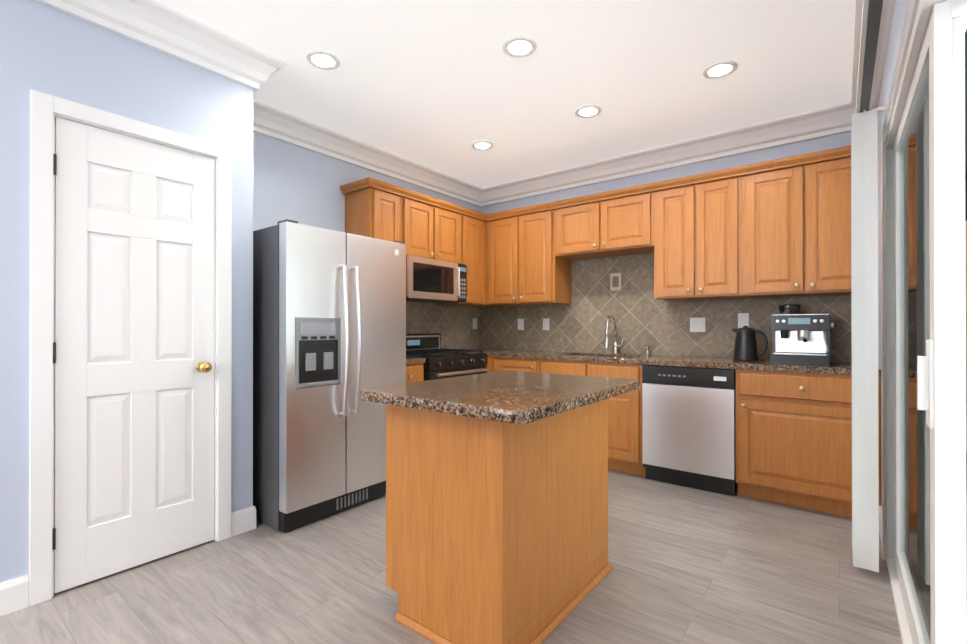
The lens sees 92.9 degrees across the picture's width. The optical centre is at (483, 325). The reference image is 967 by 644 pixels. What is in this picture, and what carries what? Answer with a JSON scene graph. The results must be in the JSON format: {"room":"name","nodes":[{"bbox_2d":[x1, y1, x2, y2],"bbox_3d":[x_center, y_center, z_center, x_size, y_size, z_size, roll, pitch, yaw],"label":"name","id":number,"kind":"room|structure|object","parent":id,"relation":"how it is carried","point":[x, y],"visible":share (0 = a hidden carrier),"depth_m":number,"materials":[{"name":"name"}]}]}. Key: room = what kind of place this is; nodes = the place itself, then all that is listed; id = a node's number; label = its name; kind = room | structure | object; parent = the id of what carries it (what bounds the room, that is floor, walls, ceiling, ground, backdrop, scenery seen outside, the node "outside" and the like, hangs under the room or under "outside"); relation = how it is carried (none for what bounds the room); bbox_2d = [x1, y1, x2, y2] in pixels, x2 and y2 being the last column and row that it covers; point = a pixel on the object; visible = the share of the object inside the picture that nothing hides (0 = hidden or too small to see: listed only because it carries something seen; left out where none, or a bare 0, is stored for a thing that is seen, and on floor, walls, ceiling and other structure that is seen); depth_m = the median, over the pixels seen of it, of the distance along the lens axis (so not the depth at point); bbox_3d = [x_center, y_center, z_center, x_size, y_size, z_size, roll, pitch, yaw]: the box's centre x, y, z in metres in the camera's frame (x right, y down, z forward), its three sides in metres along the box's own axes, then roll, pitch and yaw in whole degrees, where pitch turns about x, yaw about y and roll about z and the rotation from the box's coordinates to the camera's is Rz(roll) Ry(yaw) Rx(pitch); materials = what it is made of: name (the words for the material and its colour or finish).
{"room":"kitchen","nodes":[
{"label":"kitchen","id":0,"kind":"room"},
{"bbox_2d":[0,0,21,582],"bbox_3d":[-2.705,-0.183,2.455,1.930,2.700,0.100,0,0,38],"label":"wall","id":1,"kind":"structure","parent":0,"point":[10,223],"depth_m":1.88,"materials":[{"name":"blue paint"}]},
{"bbox_2d":[20,0,234,576],"bbox_3d":[-1.691,-0.184,2.269,0.100,2.700,0.850,0,0,38],"label":"wall","id":2,"kind":"structure","parent":0,"point":[65,56],"depth_m":2.11,"materials":[{"name":"blue paint"}]},
{"bbox_2d":[29,90,231,605],"bbox_3d":[-1.683,0.091,2.262,0.120,2.150,0.800,0,0,38],"label":"door frame","id":3,"kind":"structure","parent":2,"relation":"attached to","point":[46,110],"depth_m":1.96,"materials":[{"name":"white wood"}]},
{"bbox_2d":[52,117,214,592],"bbox_3d":[-1.643,0.125,2.218,0.106,2.058,0.660,0,0,38],"label":"pantry door","id":4,"kind":"structure","parent":2,"relation":"in","point":[134,377],"depth_m":2.20,"materials":[{"name":"white wood"}]},
{"bbox_2d":[35,0,284,92],"bbox_3d":[-1.562,-1.451,2.257,0.125,0.165,1.165,0,0,38],"label":"crown molding","id":5,"kind":"structure","parent":2,"relation":"attached to","point":[156,25],"depth_m":2.29,"materials":[{"name":"white"}]},
{"bbox_2d":[235,82,252,511],"bbox_3d":[-1.629,-0.182,2.822,0.680,2.700,0.100,0,0,38],"label":"wall","id":6,"kind":"structure","parent":0,"point":[243,297],"depth_m":2.61,"materials":[{"name":"blue paint"}]},
{"bbox_2d":[231,505,255,529],"bbox_3d":[-1.548,1.104,2.829,0.594,0.128,0.016,0,0,38],"label":"baseboard","id":7,"kind":"structure","parent":6,"relation":"attached to","point":[246,518],"depth_m":2.61,"materials":[{"name":"white"}]},
{"bbox_2d":[253,99,270,115],"bbox_3d":[-1.481,-1.449,2.852,0.420,0.165,0.125,0,0,38],"label":"crown molding","id":8,"kind":"structure","parent":6,"relation":"attached to","point":[258,106],"depth_m":3.16,"materials":[{"name":"white"}]},
{"bbox_2d":[253,132,479,306],"bbox_3d":[-0.952,-0.178,4.164,0.100,2.700,2.850,0,0,38],"label":"wall","id":9,"kind":"structure","parent":0,"point":[300,185],"depth_m":3.52,"materials":[{"name":"blue paint"}]},
{"bbox_2d":[253,106,482,203],"bbox_3d":[-0.907,-1.446,4.044,0.125,0.165,2.710,0,0,38],"label":"crown molding","id":10,"kind":"structure","parent":9,"relation":"attached to","point":[275,123],"depth_m":3.84,"materials":[{"name":"white"}]},
{"bbox_2d":[344,177,403,241],"bbox_3d":[-0.917,-0.684,3.841,0.351,0.930,0.320,0,0,38],"label":"upper cabinet","id":11,"kind":"object","parent":9,"relation":"attached to","point":[374,208],"depth_m":3.71,"materials":[{"name":"brown wood"}]},
{"bbox_2d":[404,189,463,263],"bbox_3d":[-0.585,-0.868,4.267,0.351,0.560,0.760,0,0,38],"label":"upper cabinet","id":12,"kind":"object","parent":9,"relation":"attached to","point":[433,227],"depth_m":4.14,"materials":[{"name":"brown wood"}]},
{"bbox_2d":[406,255,466,302],"bbox_3d":[-0.540,-0.409,4.231,0.467,0.353,0.750,0,0,38],"label":"microwave","id":13,"kind":"object","parent":12,"relation":"attached to","point":[428,280],"visible":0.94,"depth_m":4.08,"materials":[{"name":"silver metal"}]},
{"bbox_2d":[406,301,477,348],"bbox_3d":[-0.614,0.013,4.509,0.007,0.488,1.830,0,0,38],"label":"tile backsplash","id":14,"kind":"structure","parent":9,"relation":"attached to","point":[454,323],"depth_m":4.80,"materials":[{"name":"tile"}]},
{"bbox_2d":[473,318,476,328],"bbox_3d":[-0.095,-0.025,5.163,0.008,0.120,0.075,0,0,38],"label":"electrical outlet","id":15,"kind":"object","parent":14,"relation":"attached to","point":[474,323],"visible":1,"depth_m":5.16,"materials":[{"name":"white plastic"}]},
{"bbox_2d":[436,207,483,306],"bbox_3d":[-0.235,-0.682,4.717,0.351,0.930,0.380,0,0,38],"label":"upper cabinet","id":16,"kind":"object","parent":9,"relation":"attached to","point":[473,220],"depth_m":4.62,"materials":[{"name":"brown wood"}]},
{"bbox_2d":[0,469,901,643],"bbox_3d":[-0.346,1.199,3.075,4.890,0.060,4.020,0,0,38],"label":"floor","id":17,"kind":"structure","parent":0,"point":[693,565],"depth_m":2.04,"materials":[{"name":"laminate"}]},
{"bbox_2d":[253,219,405,531],"bbox_3d":[-1.095,0.288,3.112,0.865,1.762,0.895,0,0,38],"label":"refrigerator","id":18,"kind":"object","parent":17,"relation":"on","point":[329,325],"visible":0.92,"depth_m":2.74,"materials":[{"name":"silver metal"}]},
{"bbox_2d":[406,363,423,382],"bbox_3d":[-0.809,0.733,3.724,0.660,0.875,0.355,0,0,38],"label":"base cabinet","id":19,"kind":"object","parent":17,"relation":"on","point":[414,372],"visible":0.15,"depth_m":3.59,"materials":[{"name":"brown wood"}]},
{"bbox_2d":[406,357,425,363],"bbox_3d":[-0.819,0.275,3.733,0.633,0.040,0.355,0,0,38],"label":"countertop","id":20,"kind":"structure","parent":19,"relation":"on","point":[412,360],"depth_m":3.60,"materials":[{"name":"brown stone"}]},
{"bbox_2d":[406,333,488,380],"bbox_3d":[-0.429,0.622,4.148,0.703,1.100,0.760,0,0,38],"label":"range","id":21,"kind":"object","parent":17,"relation":"on","point":[440,363],"visible":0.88,"depth_m":4.04,"materials":[{"name":"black metal"}]},
{"bbox_2d":[485,357,492,372],"bbox_3d":[-0.007,0.736,4.774,0.636,0.875,0.718,0,0,38],"label":"base cabinet","id":22,"kind":"object","parent":17,"relation":"on","point":[490,363],"depth_m":4.35,"materials":[{"name":"brown wood"}]},
{"bbox_2d":[386,399,612,643],"bbox_3d":[0.085,0.728,2.051,0.653,0.875,0.902,0,0,38],"label":"kitchen island","id":23,"kind":"object","parent":17,"relation":"on","point":[496,532],"visible":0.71,"depth_m":1.71,"materials":[{"name":"brown wood"}]},
{"bbox_2d":[360,371,639,423],"bbox_3d":[0.120,0.270,1.974,0.780,0.040,1.030,0,0,38],"label":"island countertop","id":24,"kind":"structure","parent":23,"relation":"on","point":[517,397],"depth_m":1.73,"materials":[{"name":"brown stone"}]},
{"bbox_2d":[493,357,539,372],"bbox_3d":[0.464,0.735,4.445,0.509,0.875,0.660,0,0,38],"label":"base cabinet","id":25,"kind":"object","parent":17,"relation":"on","point":[515,364],"visible":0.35,"depth_m":4.21,"materials":[{"name":"brown wood"}]},
{"bbox_2d":[540,360,644,476],"bbox_3d":[1.025,0.734,4.009,0.908,0.875,0.660,0,0,38],"label":"base cabinet","id":26,"kind":"object","parent":17,"relation":"on","point":[625,433],"visible":0.19,"depth_m":3.60,"materials":[{"name":"brown wood"}]},
{"bbox_2d":[470,349,880,376],"bbox_3d":[1.095,0.276,3.913,3.436,0.040,0.728,0,0,38],"label":"countertop","id":27,"kind":"structure","parent":26,"relation":"on","point":[842,368],"depth_m":3.49,"materials":[{"name":"brown stone"}]},
{"bbox_2d":[604,315,623,353],"bbox_3d":[1.167,0.079,4.115,0.106,0.356,0.254,0,0,38],"label":"kitchen faucet","id":28,"kind":"object","parent":27,"relation":"on","point":[616,345],"visible":1,"depth_m":4.17,"materials":[{"name":"silver metal"}]},
{"bbox_2d":[645,345,649,354],"bbox_3d":[1.425,0.212,4.011,0.040,0.088,0.082,0,0,38],"label":"soap dispenser","id":29,"kind":"object","parent":27,"relation":"on","point":[647,349],"visible":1,"depth_m":4.02,"materials":[{"name":"silver metal"}]},
{"bbox_2d":[732,326,767,360],"bbox_3d":[1.961,0.127,3.387,0.229,0.256,0.168,0,0,38],"label":"electric kettle","id":30,"kind":"object","parent":27,"relation":"on","point":[745,347],"visible":1,"depth_m":3.35,"materials":[{"name":"black metal"}]},
{"bbox_2d":[770,304,833,365],"bbox_3d":[2.139,0.050,3.089,0.340,0.408,0.452,0,0,38],"label":"espresso machine","id":31,"kind":"object","parent":27,"relation":"on","point":[800,339],"visible":1,"depth_m":3.04,"materials":[{"name":"silver metal"}]},
{"bbox_2d":[642,365,735,495],"bbox_3d":[1.642,0.735,3.548,0.628,0.870,0.630,0,0,38],"label":"dishwasher","id":32,"kind":"object","parent":17,"relation":"on","point":[688,426],"visible":0.94,"depth_m":3.29,"materials":[{"name":"silver metal"}]},
{"bbox_2d":[736,369,880,517],"bbox_3d":[2.178,0.731,3.113,0.747,0.875,0.660,0,0,38],"label":"base cabinet","id":33,"kind":"object","parent":17,"relation":"on","point":[793,438],"visible":0.71,"depth_m":2.90,"materials":[{"name":"brown wood"}]},
{"bbox_2d":[155,0,855,187],"bbox_3d":[-1.408,-1.585,1.717,4.890,0.100,7.480,0,0,38],"label":"ceiling","id":34,"kind":"structure","parent":0,"point":[442,86],"depth_m":2.76,"materials":[{"name":"white paint"}]},
{"bbox_2d":[306,50,339,69],"bbox_3d":[-0.922,-1.526,2.643,0.188,0.010,0.188,0,0,38],"label":"recessed light","id":35,"kind":"object","parent":34,"relation":"in","point":[323,59],"visible":0.98,"depth_m":2.64,"materials":[{"name":"white"}]},
{"bbox_2d":[471,141,493,149],"bbox_3d":[-0.008,-1.523,3.884,0.188,0.010,0.188,0,0,38],"label":"recessed light","id":36,"kind":"object","parent":34,"relation":"in","point":[482,145],"visible":0.98,"depth_m":3.89,"materials":[{"name":"white"}]},
{"bbox_2d":[503,36,536,57],"bbox_3d":[0.198,-1.527,2.520,0.188,0.010,0.188,0,0,38],"label":"recessed light","id":37,"kind":"object","parent":34,"relation":"in","point":[519,46],"visible":0.98,"depth_m":2.52,"materials":[{"name":"white"}]},
{"bbox_2d":[575,105,601,117],"bbox_3d":[0.746,-1.525,3.272,0.188,0.010,0.188,0,0,38],"label":"recessed light","id":38,"kind":"object","parent":34,"relation":"in","point":[587,111],"visible":1,"depth_m":3.27,"materials":[{"name":"white"}]},
{"bbox_2d":[703,60,737,78],"bbox_3d":[1.410,-1.526,2.743,0.188,0.010,0.188,0,0,38],"label":"recessed light","id":39,"kind":"object","parent":34,"relation":"in","point":[720,69],"visible":1,"depth_m":2.74,"materials":[{"name":"white"}]},
{"bbox_2d":[480,131,850,361],"bbox_3d":[1.311,-0.178,4.273,3.540,2.700,0.100,0,0,38],"label":"wall","id":40,"kind":"structure","parent":0,"point":[803,147],"depth_m":3.89,"materials":[{"name":"blue paint"}]},
{"bbox_2d":[472,214,487,306],"bbox_3d":[-0.006,-0.681,5.006,0.358,0.930,0.358,0,0,38],"label":"upper cabinet","id":41,"kind":"object","parent":40,"relation":"attached to","point":[485,215],"depth_m":4.79,"materials":[{"name":"brown wood"}]},
{"bbox_2d":[488,201,570,306],"bbox_3d":[0.429,-0.682,4.672,0.840,0.930,0.351,0,0,38],"label":"upper cabinet","id":42,"kind":"object","parent":40,"relation":"attached to","point":[524,268],"depth_m":4.48,"materials":[{"name":"brown wood"}]},
{"bbox_2d":[556,182,655,260],"bbox_3d":[1.120,-0.898,4.135,0.910,0.500,0.351,0,0,38],"label":"upper cabinet","id":43,"kind":"object","parent":40,"relation":"attached to","point":[619,222],"depth_m":3.97,"materials":[{"name":"brown wood"}]},
{"bbox_2d":[473,102,846,206],"bbox_3d":[1.230,-1.446,4.197,3.310,0.165,0.125,0,0,38],"label":"crown molding","id":44,"kind":"structure","parent":40,"relation":"attached to","point":[829,120],"depth_m":3.84,"materials":[{"name":"white paint"}]},
{"bbox_2d":[478,252,851,361],"bbox_3d":[1.312,-0.195,4.195,3.435,0.902,0.019,0,0,38],"label":"tile backsplash","id":45,"kind":"structure","parent":40,"relation":"attached to","point":[620,289],"depth_m":4.16,"materials":[{"name":"tile"}]},
{"bbox_2d":[518,319,523,329],"bbox_3d":[0.396,-0.016,4.904,0.075,0.120,0.008,0,0,38],"label":"electrical outlet","id":46,"kind":"object","parent":45,"relation":"attached to","point":[520,324],"visible":1,"depth_m":4.90,"materials":[{"name":"white plastic"}]},
{"bbox_2d":[543,318,548,329],"bbox_3d":[0.640,-0.017,4.713,0.075,0.120,0.008,0,0,38],"label":"electrical outlet","id":47,"kind":"object","parent":45,"relation":"attached to","point":[545,323],"visible":1,"depth_m":4.71,"materials":[{"name":"white plastic"}]},
{"bbox_2d":[690,317,705,331],"bbox_3d":[1.781,-0.009,3.826,0.120,0.120,0.008,0,0,38],"label":"electrical outlet","id":48,"kind":"object","parent":45,"relation":"attached to","point":[697,324],"visible":1,"depth_m":3.83,"materials":[{"name":"white plastic"}]},
{"bbox_2d":[738,313,748,327],"bbox_3d":[2.046,-0.040,3.621,0.075,0.120,0.008,0,0,38],"label":"electrical outlet","id":49,"kind":"object","parent":45,"relation":"attached to","point":[743,319],"visible":0.83,"depth_m":3.62,"materials":[{"name":"white plastic"}]},
{"bbox_2d":[652,165,747,300],"bbox_3d":[1.728,-0.685,3.662,0.630,0.930,0.351,0,0,38],"label":"upper cabinet","id":50,"kind":"object","parent":40,"relation":"attached to","point":[698,250],"depth_m":3.50,"materials":[{"name":"brown wood"}]},
{"bbox_2d":[744,145,850,297],"bbox_3d":[2.272,-0.686,3.239,0.748,0.930,0.351,0,0,38],"label":"upper cabinet","id":51,"kind":"object","parent":40,"relation":"attached to","point":[780,227],"depth_m":3.12,"materials":[{"name":"brown wood"}]},
{"bbox_2d":[878,0,908,505],"bbox_3d":[0.514,-0.189,0.282,0.100,2.700,7.380,0,0,38],"label":"wall","id":52,"kind":"structure","parent":0,"point":[898,19],"depth_m":2.48,"materials":[{"name":"blue paint"}]},
{"bbox_2d":[851,0,887,572],"bbox_3d":[1.293,0.032,1.481,0.138,2.195,2.310,0,0,38],"label":"vertical blinds","id":53,"kind":"object","parent":52,"relation":"attached to","point":[864,325],"visible":0.98,"depth_m":2.14,"materials":[{"name":"white plastic"}]},
{"bbox_2d":[847,0,894,131],"bbox_3d":[0.394,-1.457,0.316,0.125,0.165,7.280,0,0,38],"label":"crown molding","id":54,"kind":"structure","parent":52,"relation":"attached to","point":[851,105],"depth_m":2.45,"materials":[{"name":"white paint"}]},
{"bbox_2d":[879,506,881,543],"bbox_3d":[2.152,1.103,2.479,0.014,0.128,0.455,0,0,38],"label":"baseboard","id":55,"kind":"structure","parent":52,"relation":"attached to","point":[880,507],"depth_m":2.53,"materials":[{"name":"white wood"}]},
{"bbox_2d":[881,0,918,559],"bbox_3d":[1.332,0.087,1.431,0.016,2.155,2.350,0,0,38],"label":"door frame","id":56,"kind":"structure","parent":52,"relation":"attached to","point":[908,26],"depth_m":2.29,"materials":[{"name":"white"}]},
{"bbox_2d":[885,0,966,643],"bbox_3d":[1.377,0.125,1.396,0.122,2.078,2.196,0,0,38],"label":"sliding patio door","id":57,"kind":"structure","parent":52,"relation":"in","point":[925,350],"depth_m":1.33,"materials":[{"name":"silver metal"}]},
{"label":"outside","id":58,"kind":"structure","parent":0,"visible":0},
{"bbox_2d":[966,582,966,643],"bbox_3d":[6.023,1.271,0.187,8.710,0.100,16.000,0,0,38],"label":"patio","id":59,"kind":"structure","parent":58,"point":[966,612],"depth_m":1.96,"materials":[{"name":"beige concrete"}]},
{"bbox_2d":[965,221,966,449],"bbox_3d":[2.968,0.248,-0.538,4.720,1.940,5.100,0,0,38],"label":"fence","id":60,"kind":"object","parent":59,"relation":"on","point":[966,316],"depth_m":2.65,"materials":[{"name":"brown wood"}]},
{"bbox_2d":[965,29,966,169],"bbox_3d":[6.105,-1.600,3.414,4.061,5.660,3.682,0,0,38],"label":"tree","id":61,"kind":"object","parent":59,"relation":"on","point":[966,99],"visible":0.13,"depth_m":3.91,"materials":[{"name":"green plant"}]},
{"bbox_2d":[965,169,966,220],"bbox_3d":[6.462,-2.110,6.280,4.502,6.695,4.632,0,0,38],"label":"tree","id":62,"kind":"object","parent":59,"relation":"on","point":[965,195],"depth_m":5.60,"materials":[{"name":"green plant"}]},
{"bbox_2d":[966,450,966,581],"bbox_3d":[2.679,0.962,2.282,0.612,0.530,0.612,0,0,38],"label":"box","id":63,"kind":"object","parent":59,"relation":"on","point":[966,515],"depth_m":2.19,"materials":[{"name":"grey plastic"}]}
]}

